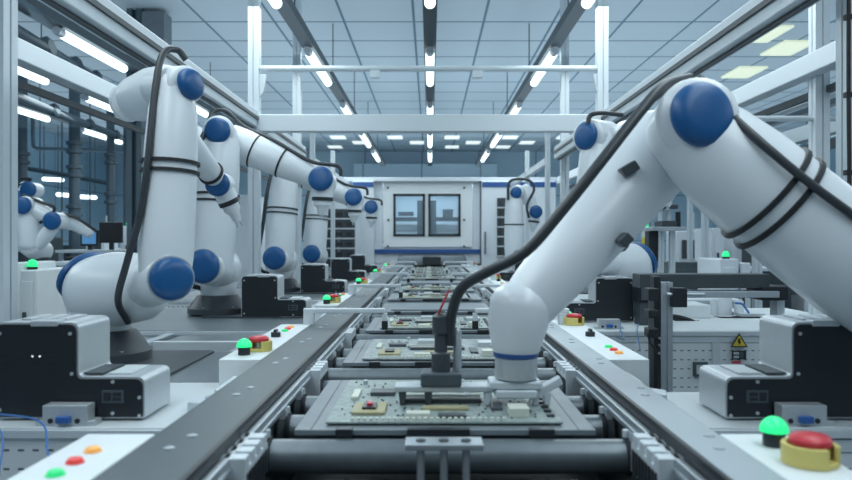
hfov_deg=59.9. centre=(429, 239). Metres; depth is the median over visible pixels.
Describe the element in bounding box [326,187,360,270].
tall cabinet
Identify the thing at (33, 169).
pipe
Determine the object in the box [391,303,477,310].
circuit board
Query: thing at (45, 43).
cable trunking
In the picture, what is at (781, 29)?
recessed light
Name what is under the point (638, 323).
cable
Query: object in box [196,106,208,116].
lamp
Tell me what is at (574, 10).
track
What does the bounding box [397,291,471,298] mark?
circuit board
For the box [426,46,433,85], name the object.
lamp
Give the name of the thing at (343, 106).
lamp
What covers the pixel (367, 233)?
tall cabinet
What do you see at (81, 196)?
lamp
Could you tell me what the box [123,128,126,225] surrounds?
vertical pipe
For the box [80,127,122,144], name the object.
lamp
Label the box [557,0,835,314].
frame
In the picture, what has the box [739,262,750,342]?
base cabinet
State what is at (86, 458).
control box
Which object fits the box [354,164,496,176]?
wall
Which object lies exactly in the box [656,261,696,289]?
machine
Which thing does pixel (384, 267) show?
bracket
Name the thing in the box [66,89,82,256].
vertical pipe
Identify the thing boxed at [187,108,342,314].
robot
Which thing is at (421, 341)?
component
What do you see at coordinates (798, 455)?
control panel
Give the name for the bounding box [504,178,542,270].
robot
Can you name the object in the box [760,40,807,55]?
recessed light
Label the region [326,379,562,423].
circuit board
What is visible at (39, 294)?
cabinet
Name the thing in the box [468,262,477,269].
control box
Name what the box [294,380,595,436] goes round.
tray
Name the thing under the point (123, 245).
tall cabinet
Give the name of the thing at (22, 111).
lamp
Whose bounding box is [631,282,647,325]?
box
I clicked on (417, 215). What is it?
machine
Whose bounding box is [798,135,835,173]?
wall
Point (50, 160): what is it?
wall
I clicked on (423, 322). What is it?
circuit board
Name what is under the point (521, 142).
recessed light
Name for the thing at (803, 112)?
track
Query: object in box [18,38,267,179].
frame
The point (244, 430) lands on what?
conveyor
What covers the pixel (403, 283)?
tray
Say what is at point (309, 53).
lamp
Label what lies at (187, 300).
table
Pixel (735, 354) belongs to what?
breaker panel
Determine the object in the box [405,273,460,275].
tray
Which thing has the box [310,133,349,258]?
frame
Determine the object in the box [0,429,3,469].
cable
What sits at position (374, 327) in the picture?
tray
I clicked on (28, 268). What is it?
lamp
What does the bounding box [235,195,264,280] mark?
tall cabinet
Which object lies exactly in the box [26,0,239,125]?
track
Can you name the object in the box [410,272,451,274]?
circuit board
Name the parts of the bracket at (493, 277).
arm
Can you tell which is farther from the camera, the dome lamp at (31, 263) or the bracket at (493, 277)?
the bracket at (493, 277)
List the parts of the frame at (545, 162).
post, post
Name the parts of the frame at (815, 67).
rail, cable rail, tie rod, rail, rail, cable rail, post, tie rod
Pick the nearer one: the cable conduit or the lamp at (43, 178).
the cable conduit
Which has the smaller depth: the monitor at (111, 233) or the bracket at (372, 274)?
the bracket at (372, 274)
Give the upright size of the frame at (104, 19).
4.300 m
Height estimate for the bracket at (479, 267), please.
0.175 m
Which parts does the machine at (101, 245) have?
control panel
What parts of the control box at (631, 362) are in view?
selector knob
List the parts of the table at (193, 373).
panel, plug bracket, rail, mounting plate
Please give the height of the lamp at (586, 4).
0.100 m
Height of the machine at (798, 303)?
1.800 m
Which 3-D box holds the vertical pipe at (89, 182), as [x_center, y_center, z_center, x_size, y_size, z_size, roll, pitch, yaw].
[-8.270,-0.875,18.000,0.039,4.450,0.039,0,0,0]
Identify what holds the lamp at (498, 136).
attached to the track at (574, 10)
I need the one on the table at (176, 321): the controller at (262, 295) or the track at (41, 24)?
the controller at (262, 295)
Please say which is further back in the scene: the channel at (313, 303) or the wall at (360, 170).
the wall at (360, 170)
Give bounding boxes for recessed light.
[329,136,345,138]
[352,141,364,143]
[387,136,402,138]
[410,141,423,143]
[445,136,459,138]
[466,141,480,143]
[502,136,517,138]
[519,141,534,143]
[721,66,767,77]
[752,25,793,42]
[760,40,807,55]
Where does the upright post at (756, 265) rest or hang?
on the floor
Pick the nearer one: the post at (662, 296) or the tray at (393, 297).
the post at (662, 296)
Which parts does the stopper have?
guide rod, guide rod, stopper plate, guide rod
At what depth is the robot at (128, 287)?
2.76 m
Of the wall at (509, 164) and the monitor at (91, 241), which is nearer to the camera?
the monitor at (91, 241)
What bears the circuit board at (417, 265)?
on the tray
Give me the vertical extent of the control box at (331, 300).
0.217 m
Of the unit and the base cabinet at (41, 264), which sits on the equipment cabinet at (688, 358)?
the unit
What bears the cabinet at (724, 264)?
on the floor
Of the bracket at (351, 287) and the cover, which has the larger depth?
the cover
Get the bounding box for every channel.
[146,333,264,350]
[312,301,321,307]
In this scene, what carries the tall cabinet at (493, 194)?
on the floor
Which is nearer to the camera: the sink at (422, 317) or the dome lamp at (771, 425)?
the dome lamp at (771, 425)
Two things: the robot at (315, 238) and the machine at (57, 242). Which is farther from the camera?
the machine at (57, 242)
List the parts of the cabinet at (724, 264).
door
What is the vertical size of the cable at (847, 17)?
3.100 m
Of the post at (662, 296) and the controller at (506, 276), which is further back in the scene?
the controller at (506, 276)
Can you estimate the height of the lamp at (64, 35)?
0.100 m
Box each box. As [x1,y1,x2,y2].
[8,434,154,479]
[219,324,309,385]
[315,293,351,319]
[353,278,372,290]
[373,269,382,278]
[381,263,390,270]
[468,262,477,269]
[487,274,507,283]
[551,311,648,386]
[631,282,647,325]
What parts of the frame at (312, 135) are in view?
post, post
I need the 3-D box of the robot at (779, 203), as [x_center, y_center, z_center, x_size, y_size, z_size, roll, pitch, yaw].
[0.898,0.009,2.024,1.900,0.975,0.706,0,0,-19]
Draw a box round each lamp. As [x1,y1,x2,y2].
[18,66,48,84]
[18,107,49,121]
[27,259,37,266]
[27,267,37,269]
[42,177,63,181]
[52,26,127,71]
[56,193,68,196]
[80,93,111,111]
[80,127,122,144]
[80,195,96,198]
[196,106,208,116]
[236,338,251,347]
[238,347,249,355]
[268,0,281,8]
[303,46,331,86]
[322,295,330,299]
[340,102,350,113]
[359,133,370,147]
[371,150,379,161]
[424,0,435,8]
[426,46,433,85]
[427,102,432,113]
[428,133,431,147]
[428,150,431,161]
[481,150,489,161]
[490,133,502,147]
[510,102,521,113]
[530,46,558,85]
[581,0,594,8]
[722,251,729,256]
[759,416,788,434]
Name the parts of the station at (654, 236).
motor, post, clamp plate, post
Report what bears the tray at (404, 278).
on the conveyor
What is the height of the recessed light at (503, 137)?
0.030 m
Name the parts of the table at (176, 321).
panel, rail, mounting plate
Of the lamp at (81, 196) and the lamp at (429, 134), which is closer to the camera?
the lamp at (429, 134)
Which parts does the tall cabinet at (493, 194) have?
handle, rack panel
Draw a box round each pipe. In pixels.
[18,75,30,183]
[28,97,105,184]
[61,122,62,237]
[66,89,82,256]
[89,182,90,224]
[104,110,116,221]
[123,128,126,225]
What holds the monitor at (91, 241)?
on the bench at (61, 252)
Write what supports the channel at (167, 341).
attached to the table at (176, 321)
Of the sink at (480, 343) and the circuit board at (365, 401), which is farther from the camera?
the sink at (480, 343)
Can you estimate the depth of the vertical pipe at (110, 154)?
14.93 m
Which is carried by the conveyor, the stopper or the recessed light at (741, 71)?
the stopper
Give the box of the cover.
[397,255,466,264]
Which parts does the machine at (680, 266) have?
door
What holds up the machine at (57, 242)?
on the floor
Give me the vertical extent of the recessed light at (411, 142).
0.030 m
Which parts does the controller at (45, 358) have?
port panel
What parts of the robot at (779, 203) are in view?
cylinder rod, arm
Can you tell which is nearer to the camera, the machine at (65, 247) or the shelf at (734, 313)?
the shelf at (734, 313)
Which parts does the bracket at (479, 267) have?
arm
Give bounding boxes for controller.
[0,314,169,417]
[241,273,311,316]
[300,263,347,292]
[331,258,366,280]
[350,255,377,272]
[498,261,522,281]
[566,275,633,321]
[699,314,851,417]
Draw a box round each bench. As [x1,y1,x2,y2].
[55,249,126,266]
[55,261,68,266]
[751,266,797,294]
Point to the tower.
(642, 232)
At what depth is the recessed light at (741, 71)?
13.52 m
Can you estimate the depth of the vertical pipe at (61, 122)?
17.99 m
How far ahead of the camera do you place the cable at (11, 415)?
1.90 m
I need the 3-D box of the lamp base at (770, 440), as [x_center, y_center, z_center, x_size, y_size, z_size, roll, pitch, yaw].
[0.669,0.386,1.440,0.042,0.028,0.042,0,0,0]
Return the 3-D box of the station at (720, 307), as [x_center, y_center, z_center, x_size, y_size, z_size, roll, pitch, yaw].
[1.993,0.438,4.896,0.322,0.149,0.407,0,0,0]
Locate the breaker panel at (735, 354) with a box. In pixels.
[732,351,745,362]
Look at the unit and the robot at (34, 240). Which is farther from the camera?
the robot at (34, 240)
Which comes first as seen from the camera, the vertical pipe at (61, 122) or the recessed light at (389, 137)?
the vertical pipe at (61, 122)
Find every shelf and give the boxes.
[642,227,685,230]
[732,311,764,316]
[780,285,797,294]
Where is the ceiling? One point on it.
(644, 35)
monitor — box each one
[80,230,98,249]
[99,222,122,249]
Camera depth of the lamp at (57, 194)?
19.95 m
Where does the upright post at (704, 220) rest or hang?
on the floor
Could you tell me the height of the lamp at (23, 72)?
0.100 m
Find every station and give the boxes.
[642,205,685,342]
[710,298,764,317]
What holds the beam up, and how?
on the floor
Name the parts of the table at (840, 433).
rail, plug bracket, rail, panel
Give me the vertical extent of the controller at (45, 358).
0.270 m
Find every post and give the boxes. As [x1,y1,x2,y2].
[644,276,704,391]
[687,198,692,260]
[701,212,708,257]
[752,256,761,342]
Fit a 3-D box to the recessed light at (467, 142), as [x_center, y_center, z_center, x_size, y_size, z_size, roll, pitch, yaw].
[1.365,-3.095,23.500,0.440,0.030,0.600,0,0,0]
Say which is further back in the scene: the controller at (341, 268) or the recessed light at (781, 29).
the recessed light at (781, 29)
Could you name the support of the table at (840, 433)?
on the floor
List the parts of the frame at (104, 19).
post, post, post, tie rod, post, post, post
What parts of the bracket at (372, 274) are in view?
arm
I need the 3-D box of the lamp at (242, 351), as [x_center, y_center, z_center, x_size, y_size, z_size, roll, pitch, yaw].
[-0.648,0.386,2.580,0.042,0.028,0.042,0,0,0]
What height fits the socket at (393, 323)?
0.008 m
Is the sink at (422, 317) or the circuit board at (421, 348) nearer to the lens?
the circuit board at (421, 348)
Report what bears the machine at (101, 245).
on the floor
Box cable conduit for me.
[31,117,122,152]
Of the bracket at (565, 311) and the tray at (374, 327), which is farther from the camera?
the tray at (374, 327)
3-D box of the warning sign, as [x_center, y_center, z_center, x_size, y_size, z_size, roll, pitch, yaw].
[1.689,0.547,4.040,0.094,0.078,0.008,0,0,0]
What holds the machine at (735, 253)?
on the floor
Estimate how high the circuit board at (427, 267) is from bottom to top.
0.031 m
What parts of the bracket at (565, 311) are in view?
drop arm, arm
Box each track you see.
[18,83,104,134]
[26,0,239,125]
[41,24,81,93]
[277,0,385,165]
[422,0,437,165]
[475,0,585,165]
[765,97,835,126]
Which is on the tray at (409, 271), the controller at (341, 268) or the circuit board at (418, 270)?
the circuit board at (418, 270)
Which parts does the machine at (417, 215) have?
panel, rail, trim, panel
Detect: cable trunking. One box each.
[18,0,126,74]
[18,24,102,78]
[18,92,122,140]
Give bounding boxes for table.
[0,350,233,479]
[131,308,302,339]
[165,289,347,307]
[236,278,369,288]
[575,288,742,342]
[667,392,851,469]
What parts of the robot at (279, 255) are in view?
arm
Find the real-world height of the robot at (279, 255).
1.376 m
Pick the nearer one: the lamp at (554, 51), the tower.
the tower
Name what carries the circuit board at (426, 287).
on the tray at (470, 289)
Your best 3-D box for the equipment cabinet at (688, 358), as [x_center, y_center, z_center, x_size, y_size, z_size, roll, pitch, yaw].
[1.607,0.896,4.724,1.985,0.908,1.372,0,0,0]
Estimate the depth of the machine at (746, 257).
11.00 m
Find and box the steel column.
[127,8,171,252]
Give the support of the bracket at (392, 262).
attached to the control box at (385, 264)
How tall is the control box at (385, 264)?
0.217 m
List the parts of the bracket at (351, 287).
arm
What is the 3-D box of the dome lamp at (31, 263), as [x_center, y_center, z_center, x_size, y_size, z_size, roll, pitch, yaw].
[-2.901,0.167,5.400,0.072,0.055,0.072,0,0,0]
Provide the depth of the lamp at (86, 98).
11.43 m
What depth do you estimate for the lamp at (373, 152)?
18.59 m
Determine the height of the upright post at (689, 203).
2.600 m
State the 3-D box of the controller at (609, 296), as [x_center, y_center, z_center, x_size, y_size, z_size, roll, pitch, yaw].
[1.020,0.356,4.553,0.415,0.270,0.215,0,0,0]
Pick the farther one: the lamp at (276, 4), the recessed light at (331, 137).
the recessed light at (331, 137)
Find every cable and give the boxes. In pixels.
[0,414,49,456]
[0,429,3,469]
[637,323,640,349]
[843,0,851,185]
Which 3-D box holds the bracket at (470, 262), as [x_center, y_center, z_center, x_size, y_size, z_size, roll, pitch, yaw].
[0.430,0.412,11.300,0.459,0.175,0.040,0,0,0]
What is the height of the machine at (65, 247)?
1.550 m
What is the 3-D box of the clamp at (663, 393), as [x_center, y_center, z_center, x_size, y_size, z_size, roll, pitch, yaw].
[0.669,0.469,2.385,0.129,0.053,0.309,0,0,0]
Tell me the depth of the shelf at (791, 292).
9.50 m
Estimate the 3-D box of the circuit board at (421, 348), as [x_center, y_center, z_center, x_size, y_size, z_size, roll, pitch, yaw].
[0.035,0.439,3.051,0.580,0.031,0.547,0,0,0]
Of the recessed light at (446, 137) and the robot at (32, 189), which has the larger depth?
the recessed light at (446, 137)
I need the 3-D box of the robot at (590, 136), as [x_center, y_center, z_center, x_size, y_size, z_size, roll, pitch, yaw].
[1.282,-0.167,4.923,0.969,1.304,0.390,0,0,-31]
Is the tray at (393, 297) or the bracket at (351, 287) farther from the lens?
the tray at (393, 297)
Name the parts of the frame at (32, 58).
rail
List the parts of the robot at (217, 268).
arm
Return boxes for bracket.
[348,284,402,297]
[370,272,409,282]
[383,266,413,273]
[391,261,416,267]
[443,261,472,267]
[446,266,481,273]
[450,272,495,282]
[472,284,502,286]
[472,308,568,329]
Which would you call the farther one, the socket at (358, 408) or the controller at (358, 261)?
the controller at (358, 261)
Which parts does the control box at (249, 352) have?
button stem, selector knob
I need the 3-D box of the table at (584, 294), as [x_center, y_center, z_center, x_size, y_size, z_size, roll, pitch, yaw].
[1.607,0.917,6.824,1.985,0.865,1.372,0,0,0]
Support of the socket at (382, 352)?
attached to the circuit board at (421, 348)
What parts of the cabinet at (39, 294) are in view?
door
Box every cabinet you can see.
[18,261,55,318]
[20,259,65,318]
[120,223,126,248]
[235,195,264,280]
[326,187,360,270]
[352,181,374,264]
[480,181,555,270]
[553,308,807,391]
[695,228,723,260]
[697,251,738,298]
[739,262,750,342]
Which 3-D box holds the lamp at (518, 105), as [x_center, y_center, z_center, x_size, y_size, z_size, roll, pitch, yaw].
[1.420,-2.145,12.565,0.100,0.100,1.670,0,0,0]
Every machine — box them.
[50,237,62,266]
[63,245,85,256]
[86,216,117,248]
[343,177,556,268]
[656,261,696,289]
[666,213,694,260]
[724,237,741,261]
[742,249,790,308]
[791,295,807,311]
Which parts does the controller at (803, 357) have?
port panel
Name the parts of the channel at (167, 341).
plate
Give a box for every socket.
[351,402,386,414]
[378,349,400,355]
[391,322,407,325]
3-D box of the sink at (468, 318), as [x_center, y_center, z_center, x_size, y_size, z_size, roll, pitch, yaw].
[0.235,0.436,4.088,0.070,0.019,0.080,0,0,0]
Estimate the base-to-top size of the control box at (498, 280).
0.217 m
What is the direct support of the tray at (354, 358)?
on the conveyor
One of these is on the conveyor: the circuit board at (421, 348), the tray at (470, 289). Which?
the tray at (470, 289)
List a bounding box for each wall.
[28,127,116,244]
[117,152,718,272]
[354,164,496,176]
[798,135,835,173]
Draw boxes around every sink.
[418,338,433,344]
[421,316,431,319]
[466,316,478,320]
[477,340,490,346]
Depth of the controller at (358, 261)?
11.05 m
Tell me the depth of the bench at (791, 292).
9.50 m
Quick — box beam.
[632,273,788,387]
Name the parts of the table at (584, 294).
mounting plate, panel, rail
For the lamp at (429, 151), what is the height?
0.100 m
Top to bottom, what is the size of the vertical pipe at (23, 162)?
4.450 m
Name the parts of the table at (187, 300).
panel, rail, mounting plate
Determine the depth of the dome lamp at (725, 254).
7.07 m
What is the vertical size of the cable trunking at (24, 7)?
1.010 m
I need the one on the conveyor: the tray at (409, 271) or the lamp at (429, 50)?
the tray at (409, 271)
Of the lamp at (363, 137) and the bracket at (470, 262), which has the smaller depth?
the bracket at (470, 262)
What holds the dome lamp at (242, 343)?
on the control box at (249, 352)
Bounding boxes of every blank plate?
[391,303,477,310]
[406,281,459,283]
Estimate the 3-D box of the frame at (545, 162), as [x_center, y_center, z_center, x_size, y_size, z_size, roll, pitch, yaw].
[1.470,-0.025,11.300,0.090,2.750,4.200,0,0,0]
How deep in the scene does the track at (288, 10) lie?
8.48 m
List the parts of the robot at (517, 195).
arm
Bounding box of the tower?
[641,224,648,243]
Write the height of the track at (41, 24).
0.900 m
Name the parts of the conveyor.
plate, guide rail, arm, sensor bracket, drop arm, guide rail, plate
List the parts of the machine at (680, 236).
control panel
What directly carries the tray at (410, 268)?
on the conveyor
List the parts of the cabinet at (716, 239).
door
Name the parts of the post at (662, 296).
cross rod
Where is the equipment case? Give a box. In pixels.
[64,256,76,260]
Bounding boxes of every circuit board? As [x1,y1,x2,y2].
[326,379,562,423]
[362,337,494,359]
[380,315,488,328]
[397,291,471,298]
[403,285,456,289]
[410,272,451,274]
[410,275,457,278]
[414,266,450,268]
[414,269,452,271]
[417,265,448,266]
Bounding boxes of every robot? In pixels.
[18,177,44,261]
[18,193,96,260]
[56,46,242,363]
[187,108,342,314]
[261,174,368,291]
[302,190,382,278]
[395,73,851,404]
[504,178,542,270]
[573,111,672,277]
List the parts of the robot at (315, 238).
arm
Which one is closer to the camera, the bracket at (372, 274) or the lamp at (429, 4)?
the lamp at (429, 4)
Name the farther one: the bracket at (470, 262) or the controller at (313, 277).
the bracket at (470, 262)
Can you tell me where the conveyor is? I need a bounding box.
[93,264,784,479]
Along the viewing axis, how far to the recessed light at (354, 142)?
23.38 m
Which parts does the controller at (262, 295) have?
port panel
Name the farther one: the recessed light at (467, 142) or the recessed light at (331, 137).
the recessed light at (467, 142)
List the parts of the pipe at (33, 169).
hanger rod, hanger rod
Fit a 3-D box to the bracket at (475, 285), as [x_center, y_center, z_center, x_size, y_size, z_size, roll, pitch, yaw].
[0.430,0.412,5.450,0.459,0.175,0.040,0,0,0]
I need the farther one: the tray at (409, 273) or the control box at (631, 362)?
the tray at (409, 273)
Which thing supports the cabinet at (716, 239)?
on the floor
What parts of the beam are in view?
rail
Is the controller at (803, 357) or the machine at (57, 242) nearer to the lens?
the controller at (803, 357)
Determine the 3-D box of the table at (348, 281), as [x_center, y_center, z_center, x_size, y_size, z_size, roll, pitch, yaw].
[-1.442,0.917,8.929,1.715,0.865,1.362,0,0,0]
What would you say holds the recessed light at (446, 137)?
in the ceiling
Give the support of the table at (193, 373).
on the floor
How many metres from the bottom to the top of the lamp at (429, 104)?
0.100 m
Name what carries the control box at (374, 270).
attached to the conveyor
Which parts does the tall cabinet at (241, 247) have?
door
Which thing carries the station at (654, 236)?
on the floor
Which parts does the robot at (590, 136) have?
arm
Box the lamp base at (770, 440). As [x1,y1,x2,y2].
[762,432,785,448]
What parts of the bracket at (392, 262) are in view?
arm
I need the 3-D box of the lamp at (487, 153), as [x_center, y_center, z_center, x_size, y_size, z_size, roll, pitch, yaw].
[1.420,-2.145,18.990,0.100,0.100,2.020,0,0,0]
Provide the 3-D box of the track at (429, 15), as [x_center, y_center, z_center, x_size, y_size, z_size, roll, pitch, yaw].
[0.000,-2.650,11.600,0.140,0.900,20.800,0,0,0]
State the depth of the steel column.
9.90 m
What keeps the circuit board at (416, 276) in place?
on the tray at (404, 278)
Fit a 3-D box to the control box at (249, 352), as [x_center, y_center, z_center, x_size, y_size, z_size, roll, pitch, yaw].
[-0.638,0.452,3.000,0.140,0.217,1.040,0,0,0]
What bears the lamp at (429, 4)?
hanging from the track at (429, 15)
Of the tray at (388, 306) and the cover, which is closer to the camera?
the tray at (388, 306)
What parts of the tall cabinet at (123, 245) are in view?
door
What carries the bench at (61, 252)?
on the floor
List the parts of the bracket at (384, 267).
arm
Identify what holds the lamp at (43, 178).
hanging from the ceiling
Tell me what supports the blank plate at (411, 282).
on the tray at (403, 283)
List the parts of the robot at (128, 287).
elbow motor, arm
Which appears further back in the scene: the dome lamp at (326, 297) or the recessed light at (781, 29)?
the recessed light at (781, 29)
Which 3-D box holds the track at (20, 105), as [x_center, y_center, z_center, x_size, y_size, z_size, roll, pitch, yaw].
[-6.800,-2.650,15.704,0.140,0.900,18.408,0,0,0]
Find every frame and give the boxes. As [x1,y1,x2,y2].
[0,0,851,322]
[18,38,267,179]
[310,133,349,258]
[510,133,549,243]
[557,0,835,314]
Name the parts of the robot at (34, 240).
arm, tool arm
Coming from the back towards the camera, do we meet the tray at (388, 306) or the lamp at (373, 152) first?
the lamp at (373, 152)
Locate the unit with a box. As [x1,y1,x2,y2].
[673,301,710,320]
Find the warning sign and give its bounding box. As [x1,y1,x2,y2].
[731,333,746,346]
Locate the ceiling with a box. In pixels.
[18,0,835,151]
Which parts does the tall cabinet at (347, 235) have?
rack rail, rack panel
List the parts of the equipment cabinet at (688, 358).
plug bracket, rail, rail, panel, latch handle, panel post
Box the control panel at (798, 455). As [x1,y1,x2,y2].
[720,416,851,479]
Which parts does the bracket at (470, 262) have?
arm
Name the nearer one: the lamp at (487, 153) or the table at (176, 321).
the table at (176, 321)
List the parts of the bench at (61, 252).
leg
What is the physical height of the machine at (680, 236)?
1.800 m
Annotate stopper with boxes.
[405,437,483,479]
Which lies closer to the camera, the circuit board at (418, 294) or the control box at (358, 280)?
the circuit board at (418, 294)
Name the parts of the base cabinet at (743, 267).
door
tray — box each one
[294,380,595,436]
[342,340,494,366]
[365,317,488,333]
[379,303,488,313]
[387,293,481,301]
[394,286,473,292]
[399,281,460,285]
[402,277,463,280]
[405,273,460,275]
[408,270,456,272]
[409,268,455,269]

